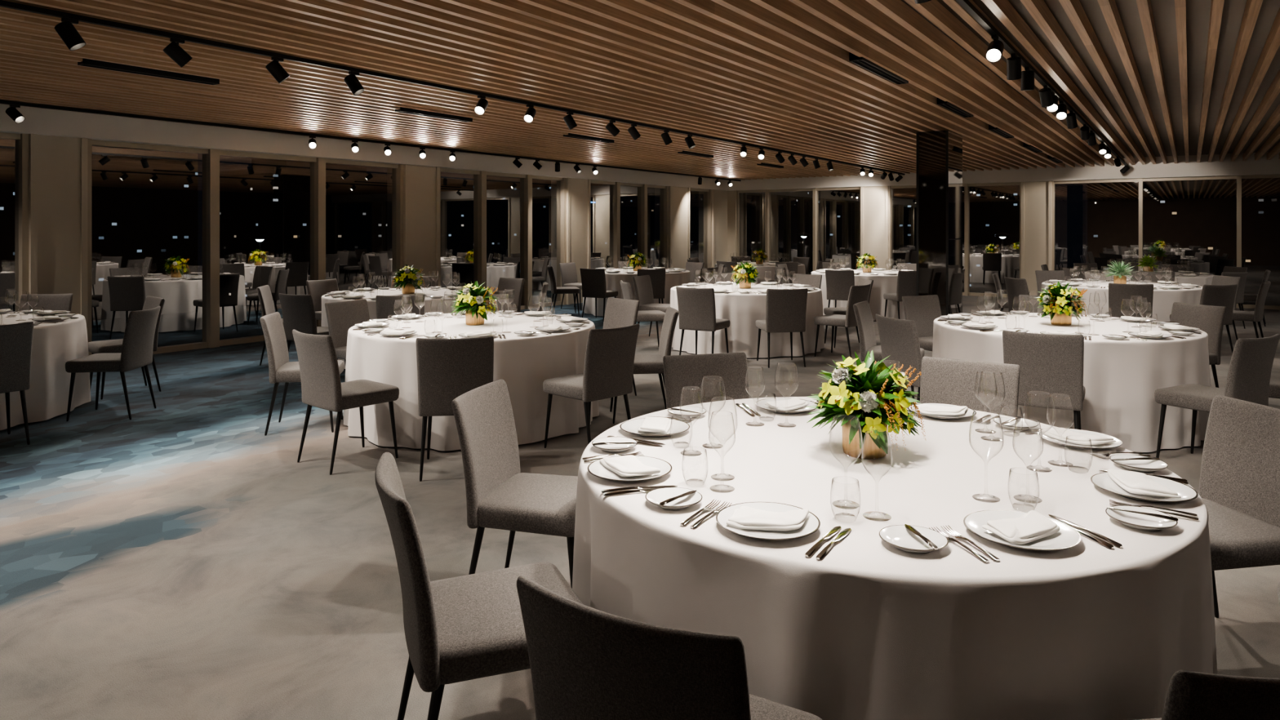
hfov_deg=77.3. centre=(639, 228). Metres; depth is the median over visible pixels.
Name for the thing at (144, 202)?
window
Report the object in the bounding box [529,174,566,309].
window
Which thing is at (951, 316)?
napkin
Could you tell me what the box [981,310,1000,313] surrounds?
napkin
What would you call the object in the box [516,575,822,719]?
dining chair
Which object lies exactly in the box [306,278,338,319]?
dining chair
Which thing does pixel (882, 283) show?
tablecloth
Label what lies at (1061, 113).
track spotlight
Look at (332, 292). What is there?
napkin
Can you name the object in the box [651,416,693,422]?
fork
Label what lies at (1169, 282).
napkin
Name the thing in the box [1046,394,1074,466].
wine glass
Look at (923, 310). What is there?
dining chair
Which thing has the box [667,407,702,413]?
butter knife
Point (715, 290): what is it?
napkin
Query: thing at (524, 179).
window
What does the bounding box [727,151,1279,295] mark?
wall
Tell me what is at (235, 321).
ground
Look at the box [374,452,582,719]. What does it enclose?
dining chair
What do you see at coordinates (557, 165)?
track spotlight
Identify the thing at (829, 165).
track spotlight
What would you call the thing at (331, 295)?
bread plate
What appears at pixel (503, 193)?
window
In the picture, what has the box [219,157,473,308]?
window
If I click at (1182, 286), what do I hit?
bread plate
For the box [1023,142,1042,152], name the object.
ceiling vent
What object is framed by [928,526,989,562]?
fork
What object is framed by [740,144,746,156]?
track spotlight
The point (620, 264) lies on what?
dining chair
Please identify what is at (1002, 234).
hood
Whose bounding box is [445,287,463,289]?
dinner plate
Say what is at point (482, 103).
track spotlight
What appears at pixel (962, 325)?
dinner plate
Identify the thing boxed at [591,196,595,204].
illuminated sign
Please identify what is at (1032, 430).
table knife
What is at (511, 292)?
dining chair
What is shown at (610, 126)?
track spotlight
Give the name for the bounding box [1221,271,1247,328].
dining chair
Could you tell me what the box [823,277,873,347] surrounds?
dining chair
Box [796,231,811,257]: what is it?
street lamp
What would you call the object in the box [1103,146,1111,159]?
track spotlight
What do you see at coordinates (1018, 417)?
butter knife
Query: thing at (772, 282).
napkin
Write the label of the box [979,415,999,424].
fork
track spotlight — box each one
[5,104,25,123]
[53,17,86,50]
[163,37,192,67]
[265,56,289,83]
[308,136,316,148]
[343,71,364,95]
[351,140,359,152]
[383,143,391,155]
[418,147,426,158]
[448,151,455,161]
[474,95,488,115]
[512,157,522,168]
[523,104,536,122]
[533,160,542,169]
[555,161,559,172]
[563,111,577,129]
[573,164,581,173]
[591,165,598,174]
[605,120,619,136]
[627,124,640,140]
[660,129,672,145]
[684,134,695,148]
[697,177,702,184]
[715,178,719,185]
[727,180,732,186]
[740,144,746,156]
[758,147,764,159]
[775,151,784,163]
[787,154,797,164]
[799,155,808,167]
[813,158,820,168]
[826,160,833,171]
[860,167,865,176]
[868,168,873,177]
[880,171,887,179]
[888,172,893,181]
[894,173,902,182]
[914,0,931,4]
[985,34,1004,62]
[1006,53,1021,79]
[1020,66,1034,90]
[1038,84,1053,107]
[1046,91,1057,112]
[1056,100,1066,119]
[1066,111,1077,128]
[1080,124,1089,140]
[1087,130,1096,146]
[1098,142,1106,154]
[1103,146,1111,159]
[1113,156,1121,166]
[1120,164,1129,173]
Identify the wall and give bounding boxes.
[0,103,729,330]
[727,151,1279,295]
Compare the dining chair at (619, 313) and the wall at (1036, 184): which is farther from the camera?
the wall at (1036, 184)
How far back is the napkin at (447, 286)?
10.13 m
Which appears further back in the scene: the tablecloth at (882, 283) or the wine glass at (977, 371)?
the tablecloth at (882, 283)
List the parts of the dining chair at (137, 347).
leg, seat, leg, leg, backrest, leg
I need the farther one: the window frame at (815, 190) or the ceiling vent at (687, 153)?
the window frame at (815, 190)
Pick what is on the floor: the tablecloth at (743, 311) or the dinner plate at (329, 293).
the tablecloth at (743, 311)
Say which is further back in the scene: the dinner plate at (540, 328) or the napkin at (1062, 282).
the napkin at (1062, 282)
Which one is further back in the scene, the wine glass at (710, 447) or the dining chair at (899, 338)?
the dining chair at (899, 338)
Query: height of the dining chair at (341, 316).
0.871 m
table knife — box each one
[600,484,677,493]
[603,488,654,496]
[607,435,665,444]
[637,441,662,446]
[735,403,755,417]
[742,403,760,416]
[804,525,841,556]
[815,528,851,559]
[1021,426,1074,431]
[1025,428,1076,433]
[1044,515,1114,548]
[1048,514,1122,547]
[1098,470,1186,481]
[1099,472,1188,484]
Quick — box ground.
[91,266,1074,354]
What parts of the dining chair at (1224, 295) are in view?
backrest, leg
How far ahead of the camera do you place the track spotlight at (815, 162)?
14.39 m
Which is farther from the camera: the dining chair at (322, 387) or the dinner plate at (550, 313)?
the dinner plate at (550, 313)
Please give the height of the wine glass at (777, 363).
0.245 m
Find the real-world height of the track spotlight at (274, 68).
0.188 m
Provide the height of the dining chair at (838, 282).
0.871 m
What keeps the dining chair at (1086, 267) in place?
on the floor
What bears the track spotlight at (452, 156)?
hanging from the ceiling track at (4, 102)
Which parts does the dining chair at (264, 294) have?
leg, backrest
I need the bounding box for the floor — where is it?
[0,295,1279,719]
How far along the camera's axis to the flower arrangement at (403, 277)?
9.43 m
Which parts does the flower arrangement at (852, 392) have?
orchid flower, orchid flower, orchid flower, carnation flower, orchid flower, orchid flower, orchid flower, carnation flower, orchid flower, orchid flower, orchid flower, orchid flower, orchid flower, carnation flower, orchid flower, orchid flower, orchid flower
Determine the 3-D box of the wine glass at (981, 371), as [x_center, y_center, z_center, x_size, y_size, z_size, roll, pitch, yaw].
[1.290,0.650,2.935,0.092,0.245,0.092,0,0,35]
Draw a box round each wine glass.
[680,387,702,456]
[699,377,725,448]
[707,397,737,480]
[708,412,735,493]
[744,367,764,426]
[774,363,798,427]
[828,415,862,509]
[861,431,892,521]
[968,411,1004,502]
[973,371,996,433]
[977,371,1005,441]
[1012,418,1043,503]
[1023,391,1055,472]
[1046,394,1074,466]
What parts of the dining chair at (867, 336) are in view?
backrest, seat, leg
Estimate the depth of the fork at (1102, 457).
2.69 m
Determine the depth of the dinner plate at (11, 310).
7.26 m
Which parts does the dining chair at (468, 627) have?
leg, backrest, leg, seat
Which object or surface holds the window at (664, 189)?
in the wall at (58, 139)
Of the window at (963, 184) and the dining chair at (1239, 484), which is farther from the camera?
the window at (963, 184)
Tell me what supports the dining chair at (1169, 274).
on the floor
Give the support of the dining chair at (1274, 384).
on the floor
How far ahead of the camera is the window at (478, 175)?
14.19 m
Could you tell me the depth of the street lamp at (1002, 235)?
51.75 m
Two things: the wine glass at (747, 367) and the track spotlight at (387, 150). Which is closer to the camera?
the wine glass at (747, 367)
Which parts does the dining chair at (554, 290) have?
leg, backrest, leg, seat, leg, leg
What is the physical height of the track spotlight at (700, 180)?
0.188 m
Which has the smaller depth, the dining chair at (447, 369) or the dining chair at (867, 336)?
the dining chair at (447, 369)
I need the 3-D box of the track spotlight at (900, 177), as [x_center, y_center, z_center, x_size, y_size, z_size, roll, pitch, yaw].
[5.993,-1.169,18.517,0.096,0.182,0.173,0,0,-39]
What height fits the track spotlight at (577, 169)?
0.188 m
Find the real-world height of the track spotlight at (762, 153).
0.182 m
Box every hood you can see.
[248,233,271,239]
[796,231,811,235]
[994,231,1010,236]
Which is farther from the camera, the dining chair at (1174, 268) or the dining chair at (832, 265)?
the dining chair at (832, 265)
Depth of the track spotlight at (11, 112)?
8.13 m
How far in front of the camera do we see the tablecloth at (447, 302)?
8.91 m
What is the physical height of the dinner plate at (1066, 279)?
0.020 m
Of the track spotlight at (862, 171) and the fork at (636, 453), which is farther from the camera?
the track spotlight at (862, 171)
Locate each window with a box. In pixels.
[0,132,28,311]
[0,138,197,319]
[87,138,214,355]
[214,149,322,347]
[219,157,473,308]
[322,157,403,288]
[440,167,484,288]
[472,174,637,290]
[484,171,529,309]
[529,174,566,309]
[591,180,618,268]
[618,182,645,266]
[645,184,668,268]
[647,187,820,274]
[689,187,711,267]
[736,189,766,262]
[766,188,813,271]
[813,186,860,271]
[820,185,1019,293]
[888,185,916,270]
[962,183,965,295]
[1051,178,1140,271]
[1087,177,1279,305]
[1239,174,1279,309]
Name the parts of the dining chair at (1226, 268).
backrest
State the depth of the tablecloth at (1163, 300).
10.27 m
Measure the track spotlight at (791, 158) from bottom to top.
0.188 m
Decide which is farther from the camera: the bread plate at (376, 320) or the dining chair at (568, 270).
the dining chair at (568, 270)
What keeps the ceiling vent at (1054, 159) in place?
in the ceiling
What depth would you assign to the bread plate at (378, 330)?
5.92 m
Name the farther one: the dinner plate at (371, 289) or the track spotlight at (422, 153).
the track spotlight at (422, 153)
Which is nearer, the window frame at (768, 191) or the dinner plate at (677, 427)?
the dinner plate at (677, 427)
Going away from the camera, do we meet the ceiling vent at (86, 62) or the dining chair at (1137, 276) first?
the ceiling vent at (86, 62)
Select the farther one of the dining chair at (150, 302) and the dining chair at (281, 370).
the dining chair at (150, 302)
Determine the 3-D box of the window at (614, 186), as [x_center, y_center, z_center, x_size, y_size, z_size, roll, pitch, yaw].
[-0.850,0.255,17.174,0.200,2.550,1.060,0,0,35]
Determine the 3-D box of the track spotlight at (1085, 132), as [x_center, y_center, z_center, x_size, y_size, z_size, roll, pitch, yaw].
[5.401,-1.167,9.709,0.098,0.186,0.171,0,0,35]
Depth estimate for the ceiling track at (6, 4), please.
6.21 m
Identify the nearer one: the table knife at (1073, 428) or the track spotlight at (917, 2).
the table knife at (1073, 428)
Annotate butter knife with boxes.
[591,442,636,445]
[659,490,696,505]
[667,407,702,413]
[904,524,938,549]
[1001,416,1021,424]
[1106,506,1177,520]
[1110,457,1159,460]
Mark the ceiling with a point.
(1153, 78)
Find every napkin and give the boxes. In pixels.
[0,308,10,311]
[37,310,66,313]
[42,315,61,319]
[329,291,345,293]
[342,294,364,297]
[356,287,371,289]
[361,320,382,326]
[381,329,414,334]
[397,313,416,317]
[447,286,464,288]
[463,330,491,337]
[524,311,550,314]
[542,324,561,330]
[560,315,583,320]
[599,454,660,476]
[637,416,671,433]
[678,285,694,288]
[714,288,727,291]
[718,281,731,283]
[726,506,808,531]
[760,281,777,284]
[764,396,808,410]
[793,284,809,286]
[913,403,968,415]
[946,314,964,318]
[963,322,995,327]
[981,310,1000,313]
[982,510,1059,544]
[1041,427,1115,444]
[1045,330,1075,334]
[1061,282,1080,284]
[1070,278,1083,279]
[1106,468,1181,497]
[1120,315,1153,320]
[1136,330,1163,337]
[1157,280,1176,283]
[1162,285,1177,288]
[1164,324,1195,329]
[1181,283,1197,285]
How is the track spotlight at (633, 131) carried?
hanging from the ceiling track at (6, 4)
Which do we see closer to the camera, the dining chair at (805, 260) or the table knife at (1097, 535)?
the table knife at (1097, 535)
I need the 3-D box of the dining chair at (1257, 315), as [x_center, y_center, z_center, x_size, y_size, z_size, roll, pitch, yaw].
[7.596,1.095,10.087,0.556,0.871,0.464,0,0,44]
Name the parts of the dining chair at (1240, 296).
backrest, leg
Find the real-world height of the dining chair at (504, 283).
0.871 m
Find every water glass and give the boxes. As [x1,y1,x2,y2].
[670,415,692,448]
[681,448,707,487]
[756,394,776,421]
[830,477,860,523]
[1000,406,1022,436]
[1007,468,1039,511]
[1064,435,1093,473]
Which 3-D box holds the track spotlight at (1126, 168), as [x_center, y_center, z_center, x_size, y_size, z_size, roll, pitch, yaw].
[9.505,-1.168,15.682,0.096,0.183,0.173,0,0,-23]
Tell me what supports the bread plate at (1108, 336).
on the tablecloth at (1122, 378)
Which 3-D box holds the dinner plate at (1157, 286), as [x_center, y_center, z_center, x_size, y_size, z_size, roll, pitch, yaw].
[6.778,0.762,10.230,0.266,0.020,0.266,0,0,-8]
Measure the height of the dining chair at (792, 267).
0.871 m
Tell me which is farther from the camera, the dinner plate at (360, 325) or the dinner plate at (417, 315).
the dinner plate at (417, 315)
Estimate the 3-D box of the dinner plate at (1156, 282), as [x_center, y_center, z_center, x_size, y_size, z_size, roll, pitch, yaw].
[7.370,0.762,11.178,0.266,0.020,0.266,0,0,26]
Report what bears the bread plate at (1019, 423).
on the tablecloth at (870, 628)
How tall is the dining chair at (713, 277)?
0.871 m
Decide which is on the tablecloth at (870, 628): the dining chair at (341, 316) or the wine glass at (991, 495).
the wine glass at (991, 495)
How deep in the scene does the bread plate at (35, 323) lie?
6.38 m
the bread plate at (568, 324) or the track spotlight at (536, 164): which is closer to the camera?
the bread plate at (568, 324)
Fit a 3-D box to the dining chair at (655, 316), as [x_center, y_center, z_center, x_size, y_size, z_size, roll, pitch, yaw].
[0.036,1.095,10.053,0.557,0.871,0.464,0,0,-13]
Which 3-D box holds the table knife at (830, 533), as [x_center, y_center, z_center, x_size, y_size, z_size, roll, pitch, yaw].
[0.455,0.767,1.976,0.021,0.008,0.233,0,0,33]
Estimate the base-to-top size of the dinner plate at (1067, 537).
0.020 m
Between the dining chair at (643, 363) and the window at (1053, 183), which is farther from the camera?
the window at (1053, 183)
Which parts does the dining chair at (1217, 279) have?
backrest, leg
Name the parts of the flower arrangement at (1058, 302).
orchid flower, carnation flower, carnation flower, orchid flower, orchid flower, orchid flower, orchid flower, orchid flower, carnation flower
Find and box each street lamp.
[248,233,271,335]
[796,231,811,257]
[994,231,1010,293]
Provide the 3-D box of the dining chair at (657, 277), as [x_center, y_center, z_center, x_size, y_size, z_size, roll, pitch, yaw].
[0.165,1.095,13.248,0.464,0.871,0.557,0,0,-6]
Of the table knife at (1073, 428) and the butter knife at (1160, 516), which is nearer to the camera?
the butter knife at (1160, 516)
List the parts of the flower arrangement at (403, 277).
orchid flower, orchid flower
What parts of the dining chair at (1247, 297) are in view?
seat, backrest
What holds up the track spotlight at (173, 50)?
hanging from the ceiling track at (6, 4)
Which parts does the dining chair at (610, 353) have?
leg, seat, leg, leg, backrest, leg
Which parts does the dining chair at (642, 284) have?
backrest, leg, seat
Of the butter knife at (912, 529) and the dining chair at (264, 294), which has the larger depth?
the dining chair at (264, 294)
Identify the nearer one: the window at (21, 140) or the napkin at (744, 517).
the napkin at (744, 517)
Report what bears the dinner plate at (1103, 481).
on the tablecloth at (870, 628)
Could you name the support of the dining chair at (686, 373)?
on the floor
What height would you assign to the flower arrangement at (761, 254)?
0.350 m
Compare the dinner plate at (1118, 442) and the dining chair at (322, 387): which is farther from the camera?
the dining chair at (322, 387)
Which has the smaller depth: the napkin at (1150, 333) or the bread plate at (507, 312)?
the napkin at (1150, 333)
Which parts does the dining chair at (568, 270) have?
backrest, seat, leg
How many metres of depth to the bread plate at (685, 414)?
3.32 m
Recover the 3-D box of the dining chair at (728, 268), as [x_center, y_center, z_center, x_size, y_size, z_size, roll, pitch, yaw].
[1.870,1.095,16.259,0.464,0.871,0.557,0,0,34]
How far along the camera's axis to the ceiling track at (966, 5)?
5.76 m
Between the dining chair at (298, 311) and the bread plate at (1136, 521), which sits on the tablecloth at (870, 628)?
the bread plate at (1136, 521)
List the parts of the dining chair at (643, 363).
leg, leg, seat, leg, leg, backrest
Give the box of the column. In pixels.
[916,129,962,315]
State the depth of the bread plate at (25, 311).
7.29 m
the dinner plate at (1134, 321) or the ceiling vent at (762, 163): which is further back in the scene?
the ceiling vent at (762, 163)
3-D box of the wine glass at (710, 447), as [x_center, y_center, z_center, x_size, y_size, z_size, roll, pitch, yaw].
[0.258,0.650,2.838,0.092,0.245,0.092,0,0,35]
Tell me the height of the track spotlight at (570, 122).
0.189 m
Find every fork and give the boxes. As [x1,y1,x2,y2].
[582,451,641,459]
[583,453,644,462]
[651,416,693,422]
[680,498,720,525]
[689,502,732,528]
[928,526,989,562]
[940,524,999,560]
[972,414,991,423]
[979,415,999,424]
[1088,452,1142,456]
[1093,454,1150,458]
[1109,499,1197,515]
[1109,502,1198,519]
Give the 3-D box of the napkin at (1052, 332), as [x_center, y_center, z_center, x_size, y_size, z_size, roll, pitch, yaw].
[3.012,0.748,5.722,0.214,0.028,0.119,0,0,11]
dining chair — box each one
[0,321,34,444]
[19,293,73,312]
[65,306,160,421]
[88,296,164,399]
[256,284,284,365]
[260,311,344,435]
[278,293,346,364]
[292,328,399,475]
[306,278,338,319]
[324,298,369,359]
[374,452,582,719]
[375,294,424,319]
[415,336,493,481]
[419,275,438,288]
[451,378,577,588]
[491,293,509,311]
[492,288,515,310]
[497,277,524,312]
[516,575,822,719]
[537,281,548,311]
[542,323,639,448]
[546,265,580,315]
[559,262,582,310]
[579,268,617,321]
[603,297,639,395]
[609,306,679,423]
[617,261,633,268]
[619,280,665,346]
[632,275,670,336]
[635,268,665,303]
[662,352,749,408]
[675,286,729,355]
[684,262,704,284]
[688,257,699,262]
[698,266,718,282]
[704,272,735,284]
[716,261,739,283]
[717,263,725,272]
[731,256,750,262]
[755,288,808,368]
[768,262,798,283]
[774,266,788,284]
[776,263,789,283]
[792,257,809,274]
[792,273,822,288]
[813,284,871,357]
[816,260,830,269]
[822,262,845,270]
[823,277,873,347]
[825,257,833,262]
[825,269,854,307]
[853,301,924,399]
[875,314,921,403]
[883,271,916,319]
[897,262,916,271]
[902,294,941,351]
[920,356,1019,417]
[991,272,1008,311]
[1002,329,1085,429]
[1004,276,1029,312]
[1018,294,1044,313]
[1035,270,1065,295]
[1040,264,1048,270]
[1062,267,1085,280]
[1073,262,1097,271]
[1105,283,1153,318]
[1130,271,1166,282]
[1137,670,1279,719]
[1139,271,1174,281]
[1154,333,1279,457]
[1157,263,1186,271]
[1169,284,1237,353]
[1169,302,1226,387]
[1199,395,1279,617]
[1211,275,1240,339]
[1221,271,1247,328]
[1222,266,1247,311]
[1222,280,1271,337]
[1243,269,1270,326]
[1268,375,1279,398]
[1277,582,1279,605]
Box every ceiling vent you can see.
[77,57,219,84]
[394,106,472,122]
[563,133,613,142]
[677,150,713,157]
[756,162,783,168]
[848,52,908,84]
[937,97,973,117]
[988,124,1013,137]
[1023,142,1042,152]
[1048,155,1062,163]
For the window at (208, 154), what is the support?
in the wall at (58, 139)
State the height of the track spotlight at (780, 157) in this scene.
0.186 m
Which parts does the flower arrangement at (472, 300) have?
orchid flower, carnation flower, orchid flower, orchid flower, carnation flower, orchid flower, orchid flower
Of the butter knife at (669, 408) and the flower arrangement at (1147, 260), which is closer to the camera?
the butter knife at (669, 408)
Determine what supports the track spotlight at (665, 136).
hanging from the ceiling track at (6, 4)
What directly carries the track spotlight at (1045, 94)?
hanging from the ceiling track at (966, 5)
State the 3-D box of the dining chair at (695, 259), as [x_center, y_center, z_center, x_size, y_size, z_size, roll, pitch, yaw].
[1.425,1.095,18.088,0.557,0.871,0.464,0,0,28]
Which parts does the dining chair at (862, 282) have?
leg, seat, leg, leg, backrest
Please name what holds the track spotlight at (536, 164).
hanging from the ceiling track at (4, 102)
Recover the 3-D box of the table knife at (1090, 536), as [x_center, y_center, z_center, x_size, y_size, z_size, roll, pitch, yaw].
[1.106,0.767,2.037,0.021,0.008,0.233,0,0,-16]
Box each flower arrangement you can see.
[391,264,425,293]
[449,280,499,325]
[626,252,648,271]
[730,262,758,288]
[750,248,768,264]
[805,350,925,459]
[855,252,878,272]
[1036,280,1088,325]
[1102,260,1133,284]
[1136,253,1159,271]
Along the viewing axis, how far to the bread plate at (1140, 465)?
2.59 m
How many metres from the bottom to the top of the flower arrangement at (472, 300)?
0.350 m
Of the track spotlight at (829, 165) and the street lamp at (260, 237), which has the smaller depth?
the track spotlight at (829, 165)
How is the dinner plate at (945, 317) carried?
on the tablecloth at (1122, 378)
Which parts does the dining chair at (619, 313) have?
backrest, leg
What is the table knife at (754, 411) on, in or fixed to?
on the tablecloth at (870, 628)
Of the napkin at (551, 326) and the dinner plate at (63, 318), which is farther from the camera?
the dinner plate at (63, 318)
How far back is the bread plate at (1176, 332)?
5.79 m
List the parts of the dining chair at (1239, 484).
leg, backrest, seat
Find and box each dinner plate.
[0,309,13,313]
[31,316,71,321]
[34,311,71,315]
[325,292,350,295]
[340,295,364,298]
[352,288,374,291]
[354,322,390,328]
[378,329,417,337]
[391,314,422,319]
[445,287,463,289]
[458,332,496,337]
[522,311,552,315]
[534,326,569,332]
[555,317,588,322]
[587,455,671,481]
[619,417,689,436]
[681,284,701,286]
[714,290,728,293]
[715,502,820,540]
[755,397,817,413]
[759,282,777,284]
[907,403,976,419]
[939,315,973,320]
[960,324,998,329]
[963,509,1080,551]
[975,311,1007,315]
[1037,428,1122,449]
[1040,331,1081,334]
[1066,279,1085,281]
[1090,471,1198,502]
[1119,317,1155,322]
[1128,332,1172,338]
[1155,281,1178,284]
[1157,286,1182,288]
[1158,325,1200,331]
[1177,271,1195,273]
[1177,284,1201,287]
[1179,274,1199,276]
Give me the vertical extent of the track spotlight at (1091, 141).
0.189 m
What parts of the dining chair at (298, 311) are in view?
leg, backrest, seat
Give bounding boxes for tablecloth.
[0,311,90,430]
[320,287,462,368]
[343,311,599,451]
[572,396,1217,719]
[582,268,689,315]
[670,283,824,358]
[714,262,805,283]
[811,269,905,320]
[932,312,1210,452]
[1041,280,1202,321]
[1084,271,1213,286]
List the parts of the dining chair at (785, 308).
leg, seat, leg, backrest, leg, leg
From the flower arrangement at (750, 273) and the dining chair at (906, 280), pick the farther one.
the dining chair at (906, 280)
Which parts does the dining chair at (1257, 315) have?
seat, leg, leg, backrest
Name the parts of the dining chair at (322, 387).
leg, backrest, leg, leg, seat, leg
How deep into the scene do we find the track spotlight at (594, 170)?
16.09 m
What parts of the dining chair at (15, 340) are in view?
leg, backrest, leg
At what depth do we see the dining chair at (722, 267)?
14.75 m
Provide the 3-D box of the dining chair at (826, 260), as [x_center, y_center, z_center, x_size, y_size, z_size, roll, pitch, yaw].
[3.926,1.095,17.503,0.557,0.871,0.464,0,0,-5]
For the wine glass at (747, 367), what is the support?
on the tablecloth at (870, 628)
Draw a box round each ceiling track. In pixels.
[0,0,904,174]
[0,100,740,181]
[955,0,1128,165]
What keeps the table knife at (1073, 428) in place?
on the tablecloth at (870, 628)
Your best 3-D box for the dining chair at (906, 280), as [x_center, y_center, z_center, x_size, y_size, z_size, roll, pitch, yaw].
[4.220,1.095,12.770,0.464,0.871,0.556,0,0,-12]
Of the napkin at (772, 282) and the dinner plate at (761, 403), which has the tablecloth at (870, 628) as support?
the dinner plate at (761, 403)
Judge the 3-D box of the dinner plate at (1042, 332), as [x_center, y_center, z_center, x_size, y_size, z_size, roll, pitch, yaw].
[3.009,0.762,5.723,0.266,0.020,0.266,0,0,-30]
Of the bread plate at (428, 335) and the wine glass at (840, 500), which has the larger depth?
the bread plate at (428, 335)
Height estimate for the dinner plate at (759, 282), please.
0.020 m
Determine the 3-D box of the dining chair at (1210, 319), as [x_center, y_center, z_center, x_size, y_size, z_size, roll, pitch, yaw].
[4.643,1.095,6.879,0.557,0.871,0.464,0,0,-19]
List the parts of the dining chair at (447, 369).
leg, leg, backrest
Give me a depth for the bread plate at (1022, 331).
5.92 m
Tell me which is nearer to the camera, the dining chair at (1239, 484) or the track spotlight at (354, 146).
the dining chair at (1239, 484)
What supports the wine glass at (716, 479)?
on the tablecloth at (870, 628)
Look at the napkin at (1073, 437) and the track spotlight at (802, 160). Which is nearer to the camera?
the napkin at (1073, 437)
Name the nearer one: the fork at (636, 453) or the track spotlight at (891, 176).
the fork at (636, 453)
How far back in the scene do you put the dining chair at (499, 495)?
3.14 m
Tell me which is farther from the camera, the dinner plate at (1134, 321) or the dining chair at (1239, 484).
the dinner plate at (1134, 321)
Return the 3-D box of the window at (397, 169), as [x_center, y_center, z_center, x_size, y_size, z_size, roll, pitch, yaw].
[-4.263,0.255,12.209,0.200,2.550,1.450,0,0,35]
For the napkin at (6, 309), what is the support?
on the dinner plate at (11, 310)
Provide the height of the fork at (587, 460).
0.009 m
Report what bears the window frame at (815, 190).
in the wall at (1036, 184)
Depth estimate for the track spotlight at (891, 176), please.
17.99 m
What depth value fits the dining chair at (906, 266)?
15.22 m
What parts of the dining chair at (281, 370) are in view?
leg, backrest, leg, seat, leg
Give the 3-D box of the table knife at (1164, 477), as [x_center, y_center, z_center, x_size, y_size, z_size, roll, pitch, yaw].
[1.564,0.767,2.492,0.233,0.008,0.021,0,0,29]
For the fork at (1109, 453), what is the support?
on the tablecloth at (870, 628)
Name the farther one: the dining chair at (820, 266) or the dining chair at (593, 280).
the dining chair at (820, 266)
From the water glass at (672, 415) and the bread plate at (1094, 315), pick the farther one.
the bread plate at (1094, 315)
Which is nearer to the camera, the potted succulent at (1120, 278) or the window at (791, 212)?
the potted succulent at (1120, 278)
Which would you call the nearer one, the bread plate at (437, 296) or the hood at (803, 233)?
the bread plate at (437, 296)
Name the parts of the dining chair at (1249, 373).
leg, seat, leg, backrest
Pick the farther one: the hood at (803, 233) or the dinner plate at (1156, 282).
the hood at (803, 233)
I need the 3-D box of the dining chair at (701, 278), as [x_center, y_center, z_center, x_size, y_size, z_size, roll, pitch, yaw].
[1.014,1.095,13.725,0.556,0.871,0.464,0,0,43]
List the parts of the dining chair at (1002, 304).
backrest, seat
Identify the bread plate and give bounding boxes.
[19,322,42,325]
[20,309,39,313]
[54,313,76,316]
[329,294,344,297]
[361,328,384,333]
[368,319,388,322]
[377,287,391,289]
[423,333,446,338]
[425,311,443,315]
[428,295,443,298]
[429,286,441,288]
[497,310,515,314]
[514,330,536,336]
[553,314,571,318]
[564,323,585,326]
[591,436,637,452]
[645,487,702,509]
[667,406,706,417]
[737,291,751,293]
[879,524,948,553]
[945,320,966,324]
[952,312,972,316]
[993,417,1038,430]
[1004,329,1027,332]
[1009,311,1029,314]
[1088,313,1110,317]
[1102,334,1128,339]
[1105,505,1177,530]
[1109,454,1168,471]
[1156,321,1180,325]
[1168,330,1194,335]
[1182,286,1196,288]
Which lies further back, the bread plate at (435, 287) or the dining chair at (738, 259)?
the dining chair at (738, 259)
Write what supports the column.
on the floor
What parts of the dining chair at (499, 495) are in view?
leg, backrest, leg, seat, leg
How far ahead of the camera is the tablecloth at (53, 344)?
6.45 m
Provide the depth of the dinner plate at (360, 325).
6.24 m
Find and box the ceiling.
[0,0,1279,180]
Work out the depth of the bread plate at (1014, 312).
7.21 m
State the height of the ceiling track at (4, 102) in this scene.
0.030 m
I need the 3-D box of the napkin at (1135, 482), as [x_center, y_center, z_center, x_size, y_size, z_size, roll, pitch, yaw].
[1.469,0.748,2.341,0.119,0.028,0.214,0,0,7]
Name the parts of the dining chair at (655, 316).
backrest, seat, leg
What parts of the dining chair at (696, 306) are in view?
leg, backrest, leg, leg, seat, leg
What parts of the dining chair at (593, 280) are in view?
leg, backrest, leg, leg, seat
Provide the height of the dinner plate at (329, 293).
0.020 m
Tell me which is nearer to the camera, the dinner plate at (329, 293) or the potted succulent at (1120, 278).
the dinner plate at (329, 293)
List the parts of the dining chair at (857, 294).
leg, seat, leg, leg, backrest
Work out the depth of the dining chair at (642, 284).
11.08 m
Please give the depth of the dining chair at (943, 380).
3.97 m
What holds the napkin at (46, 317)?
on the dinner plate at (63, 318)
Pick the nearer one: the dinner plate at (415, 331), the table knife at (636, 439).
the table knife at (636, 439)
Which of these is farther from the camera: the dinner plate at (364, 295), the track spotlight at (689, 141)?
the track spotlight at (689, 141)
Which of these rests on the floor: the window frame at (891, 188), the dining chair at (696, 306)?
the dining chair at (696, 306)
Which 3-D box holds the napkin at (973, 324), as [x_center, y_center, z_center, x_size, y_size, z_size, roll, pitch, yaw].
[2.626,0.748,6.188,0.116,0.026,0.219,0,0,-36]
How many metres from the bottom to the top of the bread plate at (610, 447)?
0.020 m
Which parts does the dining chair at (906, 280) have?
leg, seat, leg, backrest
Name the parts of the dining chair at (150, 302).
leg, leg, seat, leg, backrest, leg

